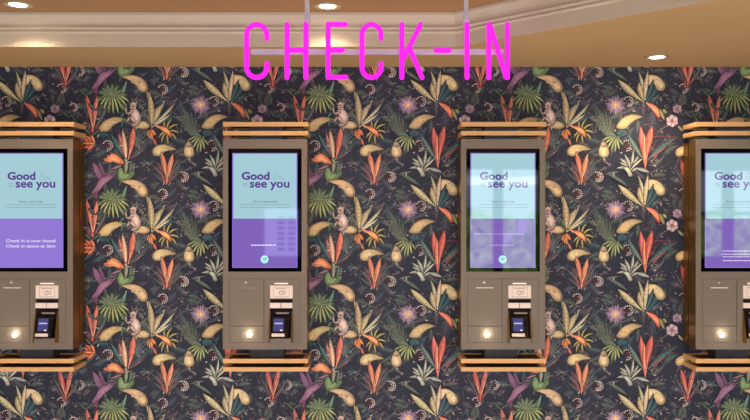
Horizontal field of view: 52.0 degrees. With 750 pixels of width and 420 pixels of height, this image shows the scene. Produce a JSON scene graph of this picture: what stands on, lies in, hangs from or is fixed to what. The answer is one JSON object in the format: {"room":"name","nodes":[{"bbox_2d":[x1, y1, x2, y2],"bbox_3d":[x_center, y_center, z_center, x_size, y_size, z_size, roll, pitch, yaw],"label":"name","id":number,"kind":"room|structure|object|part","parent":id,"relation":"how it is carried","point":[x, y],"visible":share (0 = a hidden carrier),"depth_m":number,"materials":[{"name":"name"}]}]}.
{"room":"hotel lobby","nodes":[
{"label":"hotel lobby","id":0,"kind":"room"},
{"bbox_2d":[0,0,505,11],"bbox_3d":[1.000,-0.764,-0.750,10.000,0.100,8.100,0,0,0],"label":"ceiling","id":1,"kind":"structure","parent":0,"point":[38,5],"depth_m":2.67,"materials":[{"name":"beige paint"}]},
{"bbox_2d":[3,0,32,8],"bbox_3d":[-1.238,-0.712,2.667,0.096,0.005,0.096,0,0,0],"label":"recessed light","id":2,"kind":"object","parent":1,"relation":"in","point":[10,3],"visible":1,"depth_m":2.66,"materials":[{"name":"beige"}]},
{"bbox_2d":[314,2,340,9],"bbox_3d":[-0.166,-0.712,2.687,0.096,0.005,0.096,0,0,0],"label":"recessed light","id":3,"kind":"object","parent":1,"relation":"in","point":[321,5],"visible":1,"depth_m":2.68,"materials":[{"name":"beige"}]},
{"bbox_2d":[244,0,509,79],"bbox_3d":[0.006,-0.564,2.467,0.848,0.300,0.050,0,0,0],"label":"sign","id":4,"kind":"object","parent":1,"relation":"hanging from","point":[287,51],"visible":1,"depth_m":2.44,"materials":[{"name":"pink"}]},
{"bbox_3d":[-0.218,-0.615,2.472,0.014,0.198,0.011,0,0,0],"label":"hanging rod","id":5,"kind":"part","parent":4,"relation":"part of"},
{"bbox_3d":[0.292,-0.615,2.472,0.014,0.198,0.011,0,0,0],"label":"hanging rod","id":6,"kind":"part","parent":4,"relation":"part of","materials":[{"name":"white metal"}]},
{"bbox_2d":[0,67,749,419],"bbox_3d":[1.000,0.443,3.246,10.000,2.314,0.108,0,0,0],"label":"wall","id":7,"kind":"structure","parent":0,"point":[384,345],"depth_m":3.20,"materials":[{"name":"paper"}]},
{"bbox_2d":[0,122,85,370],"bbox_3d":[-1.371,0.146,3.116,0.340,0.996,0.162,0,0,0],"label":"kiosk","id":8,"kind":"object","parent":7,"relation":"attached to","point":[42,185],"visible":1,"depth_m":3.07,"materials":[{"name":"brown metal"}]},
{"bbox_3d":[-1.446,0.496,3.068,0.138,0.067,0.001,0,0,0],"label":"scanner panel","id":9,"kind":"part","parent":8,"relation":"part of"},
{"bbox_3d":[-1.446,0.368,3.068,0.138,0.189,0.001,0,0,0],"label":"service door","id":10,"kind":"part","parent":8,"relation":"part of","materials":[{"name":"grey metal"}]},
{"bbox_3d":[-1.374,0.131,3.068,0.253,0.193,0.001,0,0,0],"label":"message panel","id":11,"kind":"part","parent":8,"relation":"part of","materials":[{"name":"purple glass"}]},
{"bbox_3d":[-1.374,-0.095,3.068,0.251,0.258,0.001,0,0,0],"label":"greeting panel","id":12,"kind":"part","parent":8,"relation":"part of","materials":[{"name":"blue glass"}]},
{"bbox_3d":[-1.371,-0.307,3.130,0.298,0.010,0.112,0,0,0],"label":"inset panel","id":13,"kind":"part","parent":8,"relation":"part of","materials":[{"name":"brown wood"}]},
{"bbox_3d":[-1.371,0.636,3.130,0.298,0.009,0.112,0,0,0],"label":"inset panel","id":14,"kind":"part","parent":8,"relation":"part of","materials":[{"name":"brown wood"}]},
{"bbox_3d":[-1.371,-0.343,3.130,0.298,0.010,0.112,0,0,0],"label":"inset panel","id":15,"kind":"part","parent":8,"relation":"part of","materials":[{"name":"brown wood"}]},
{"bbox_3d":[-1.371,0.603,3.130,0.298,0.009,0.112,0,0,0],"label":"inset panel","id":16,"kind":"part","parent":8,"relation":"part of","materials":[{"name":"brown wood"}]},
{"bbox_3d":[-1.371,-0.307,3.132,0.340,0.018,0.130,0,0,0],"label":"rail","id":17,"kind":"part","parent":8,"relation":"part of","materials":[{"name":"brown wood"}]},
{"bbox_3d":[-1.371,-0.343,3.132,0.340,0.018,0.130,0,0,0],"label":"rail","id":18,"kind":"part","parent":8,"relation":"part of","materials":[{"name":"brown wood"}]},
{"bbox_3d":[-1.371,0.636,3.132,0.340,0.017,0.130,0,0,0],"label":"rail","id":19,"kind":"part","parent":8,"relation":"part of","materials":[{"name":"brown wood"}]},
{"bbox_3d":[-1.371,0.603,3.132,0.340,0.017,0.130,0,0,0],"label":"rail","id":20,"kind":"part","parent":8,"relation":"part of","materials":[{"name":"brown wood"}]},
{"bbox_3d":[-1.373,0.137,3.172,0.333,0.824,0.048,0,0,0],"label":"backing plate","id":21,"kind":"part","parent":8,"relation":"part of","materials":[{"name":"brown wood"}]},
{"bbox_2d":[223,122,310,370],"bbox_3d":[-0.437,0.146,3.116,0.340,0.996,0.162,0,0,0],"label":"kiosk","id":22,"kind":"object","parent":7,"relation":"attached to","point":[266,174],"visible":1,"depth_m":3.07,"materials":[{"name":"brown metal"}]},
{"bbox_3d":[-0.512,0.368,3.068,0.138,0.189,0.001,0,0,0],"label":"service door","id":23,"kind":"part","parent":22,"relation":"part of","materials":[{"name":"grey metal"}]},
{"bbox_3d":[-0.512,0.496,3.068,0.138,0.067,0.001,0,0,0],"label":"scanner panel","id":24,"kind":"part","parent":22,"relation":"part of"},
{"bbox_3d":[-0.439,-0.095,3.068,0.251,0.258,0.001,0,0,0],"label":"greeting panel","id":25,"kind":"part","parent":22,"relation":"part of","materials":[{"name":"blue glass"}]},
{"bbox_3d":[-0.439,0.131,3.068,0.253,0.193,0.001,0,0,0],"label":"message panel","id":26,"kind":"part","parent":22,"relation":"part of","materials":[{"name":"purple glass"}]},
{"bbox_3d":[-0.437,-0.307,3.132,0.340,0.018,0.130,0,0,0],"label":"rail","id":27,"kind":"part","parent":22,"relation":"part of","materials":[{"name":"brown wood"}]},
{"bbox_3d":[-0.437,-0.343,3.132,0.340,0.018,0.130,0,0,0],"label":"rail","id":28,"kind":"part","parent":22,"relation":"part of","materials":[{"name":"brown wood"}]},
{"bbox_3d":[-0.437,0.636,3.132,0.340,0.017,0.130,0,0,0],"label":"rail","id":29,"kind":"part","parent":22,"relation":"part of","materials":[{"name":"brown wood"}]},
{"bbox_3d":[-0.437,0.603,3.132,0.340,0.017,0.130,0,0,0],"label":"rail","id":30,"kind":"part","parent":22,"relation":"part of","materials":[{"name":"brown wood"}]},
{"bbox_3d":[-0.437,-0.307,3.130,0.298,0.010,0.112,0,0,0],"label":"inset panel","id":31,"kind":"part","parent":22,"relation":"part of","materials":[{"name":"brown wood"}]},
{"bbox_3d":[-0.437,0.636,3.130,0.298,0.009,0.112,0,0,0],"label":"inset panel","id":32,"kind":"part","parent":22,"relation":"part of","materials":[{"name":"brown wood"}]},
{"bbox_3d":[-0.437,0.603,3.130,0.298,0.009,0.112,0,0,0],"label":"inset panel","id":33,"kind":"part","parent":22,"relation":"part of","materials":[{"name":"brown wood"}]},
{"bbox_3d":[-0.437,-0.343,3.130,0.298,0.010,0.112,0,0,0],"label":"inset panel","id":34,"kind":"part","parent":22,"relation":"part of","materials":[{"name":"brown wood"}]},
{"bbox_2d":[458,122,545,370],"bbox_3d":[0.513,0.146,3.116,0.340,0.996,0.162,0,0,0],"label":"kiosk","id":35,"kind":"object","parent":7,"relation":"attached to","point":[501,175],"visible":1,"depth_m":3.07,"materials":[{"name":"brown metal"}]},
{"bbox_3d":[0.511,0.137,3.172,0.333,0.824,0.048,0,0,0],"label":"backing plate","id":36,"kind":"part","parent":35,"relation":"part of","materials":[{"name":"brown metal"}]},
{"bbox_3d":[0.438,0.368,3.068,0.138,0.189,0.001,0,0,0],"label":"service door","id":37,"kind":"part","parent":35,"relation":"part of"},
{"bbox_3d":[0.438,0.496,3.068,0.138,0.067,0.001,0,0,0],"label":"scanner panel","id":38,"kind":"part","parent":35,"relation":"part of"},
{"bbox_3d":[0.513,-0.343,3.130,0.298,0.010,0.112,0,0,0],"label":"inset panel","id":39,"kind":"part","parent":35,"relation":"part of","materials":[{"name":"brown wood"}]},
{"bbox_3d":[0.513,-0.307,3.130,0.298,0.010,0.112,0,0,0],"label":"inset panel","id":40,"kind":"part","parent":35,"relation":"part of","materials":[{"name":"brown wood"}]},
{"bbox_3d":[0.513,0.636,3.130,0.298,0.009,0.112,0,0,0],"label":"inset panel","id":41,"kind":"part","parent":35,"relation":"part of","materials":[{"name":"brown wood"}]},
{"bbox_3d":[0.513,0.603,3.130,0.298,0.009,0.112,0,0,0],"label":"inset panel","id":42,"kind":"part","parent":35,"relation":"part of","materials":[{"name":"brown wood"}]},
{"bbox_3d":[0.513,-0.307,3.132,0.340,0.018,0.130,0,0,0],"label":"rail","id":43,"kind":"part","parent":35,"relation":"part of","materials":[{"name":"brown wood"}]},
{"bbox_3d":[0.513,-0.343,3.132,0.340,0.018,0.130,0,0,0],"label":"rail","id":44,"kind":"part","parent":35,"relation":"part of","materials":[{"name":"brown wood"}]},
{"bbox_3d":[0.513,0.636,3.132,0.340,0.017,0.130,0,0,0],"label":"rail","id":45,"kind":"part","parent":35,"relation":"part of","materials":[{"name":"brown wood"}]},
{"bbox_3d":[0.513,0.603,3.132,0.340,0.017,0.130,0,0,0],"label":"rail","id":46,"kind":"part","parent":35,"relation":"part of","materials":[{"name":"brown wood"}]},
{"bbox_3d":[0.511,-0.095,3.068,0.251,0.258,0.001,0,0,0],"label":"greeting panel","id":47,"kind":"part","parent":35,"relation":"part of","materials":[{"name":"blue glass"}]},
{"bbox_3d":[0.511,0.131,3.068,0.253,0.193,0.001,0,0,0],"label":"message panel","id":48,"kind":"part","parent":35,"relation":"part of","materials":[{"name":"purple glass"}]},
{"bbox_2d":[683,122,749,370],"bbox_3d":[1.449,0.146,3.116,0.340,0.996,0.162,0,0,0],"label":"kiosk","id":49,"kind":"object","parent":7,"relation":"attached to","point":[716,168],"visible":1,"depth_m":3.07,"materials":[{"name":"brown metal"}]},
{"bbox_3d":[1.447,0.137,3.172,0.333,0.824,0.048,0,0,0],"label":"backing plate","id":50,"kind":"part","parent":49,"relation":"part of","materials":[{"name":"brown wood"}]},
{"bbox_3d":[1.450,-0.307,3.132,0.340,0.018,0.130,0,0,0],"label":"rail","id":51,"kind":"part","parent":49,"relation":"part of","materials":[{"name":"brown wood"}]},
{"bbox_3d":[1.450,-0.343,3.132,0.340,0.018,0.130,0,0,0],"label":"rail","id":52,"kind":"part","parent":49,"relation":"part of","materials":[{"name":"brown wood"}]},
{"bbox_3d":[1.450,0.636,3.132,0.340,0.017,0.130,0,0,0],"label":"rail","id":53,"kind":"part","parent":49,"relation":"part of","materials":[{"name":"brown wood"}]},
{"bbox_3d":[1.450,0.603,3.132,0.340,0.017,0.130,0,0,0],"label":"rail","id":54,"kind":"part","parent":49,"relation":"part of","materials":[{"name":"brown wood"}]},
{"bbox_3d":[1.374,0.368,3.068,0.138,0.189,0.001,0,0,0],"label":"service door","id":55,"kind":"part","parent":49,"relation":"part of","materials":[{"name":"grey metal"}]},
{"bbox_3d":[1.374,0.496,3.068,0.138,0.067,0.001,0,0,0],"label":"scanner panel","id":56,"kind":"part","parent":49,"relation":"part of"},
{"bbox_3d":[1.450,0.603,3.130,0.298,0.009,0.112,0,0,0],"label":"inset panel","id":57,"kind":"part","parent":49,"relation":"part of","materials":[{"name":"brown wood"}]},
{"bbox_3d":[1.450,0.636,3.130,0.298,0.009,0.112,0,0,0],"label":"inset panel","id":58,"kind":"part","parent":49,"relation":"part of","materials":[{"name":"brown wood"}]},
{"bbox_3d":[1.450,-0.307,3.130,0.298,0.010,0.112,0,0,0],"label":"inset panel","id":59,"kind":"part","parent":49,"relation":"part of","materials":[{"name":"brown wood"}]},
{"bbox_3d":[1.447,0.131,3.068,0.253,0.193,0.001,0,0,0],"label":"message panel","id":60,"kind":"part","parent":49,"relation":"part of","materials":[{"name":"purple glass"}]},
{"bbox_3d":[1.447,-0.095,3.068,0.251,0.258,0.001,0,0,0],"label":"greeting panel","id":61,"kind":"part","parent":49,"relation":"part of","materials":[{"name":"blue glass"}]},
{"bbox_2d":[0,0,749,66],"bbox_3d":[1.000,-0.655,0.318,10.000,0.119,5.763,0,0,0],"label":"ceiling","id":62,"kind":"structure","parent":0,"point":[713,33],"depth_m":2.89,"materials":[{"name":"beige paint"}]},
{"bbox_2d":[0,0,710,46],"bbox_3d":[1.474,-0.655,1.003,11.351,0.118,2.064,0,0,28],"label":"trim","id":63,"kind":"structure","parent":62,"relation":"attached to","point":[17,29],"depth_m":2.79,"materials":[{"name":"beige paint"}]},
{"bbox_2d":[644,54,669,59],"bbox_3d":[1.093,-0.593,2.981,0.096,0.005,0.096,0,0,0],"label":"recessed light","id":64,"kind":"object","parent":62,"relation":"in","point":[654,56],"visible":1,"depth_m":2.97,"materials":[{"name":"beige"}]}
]}

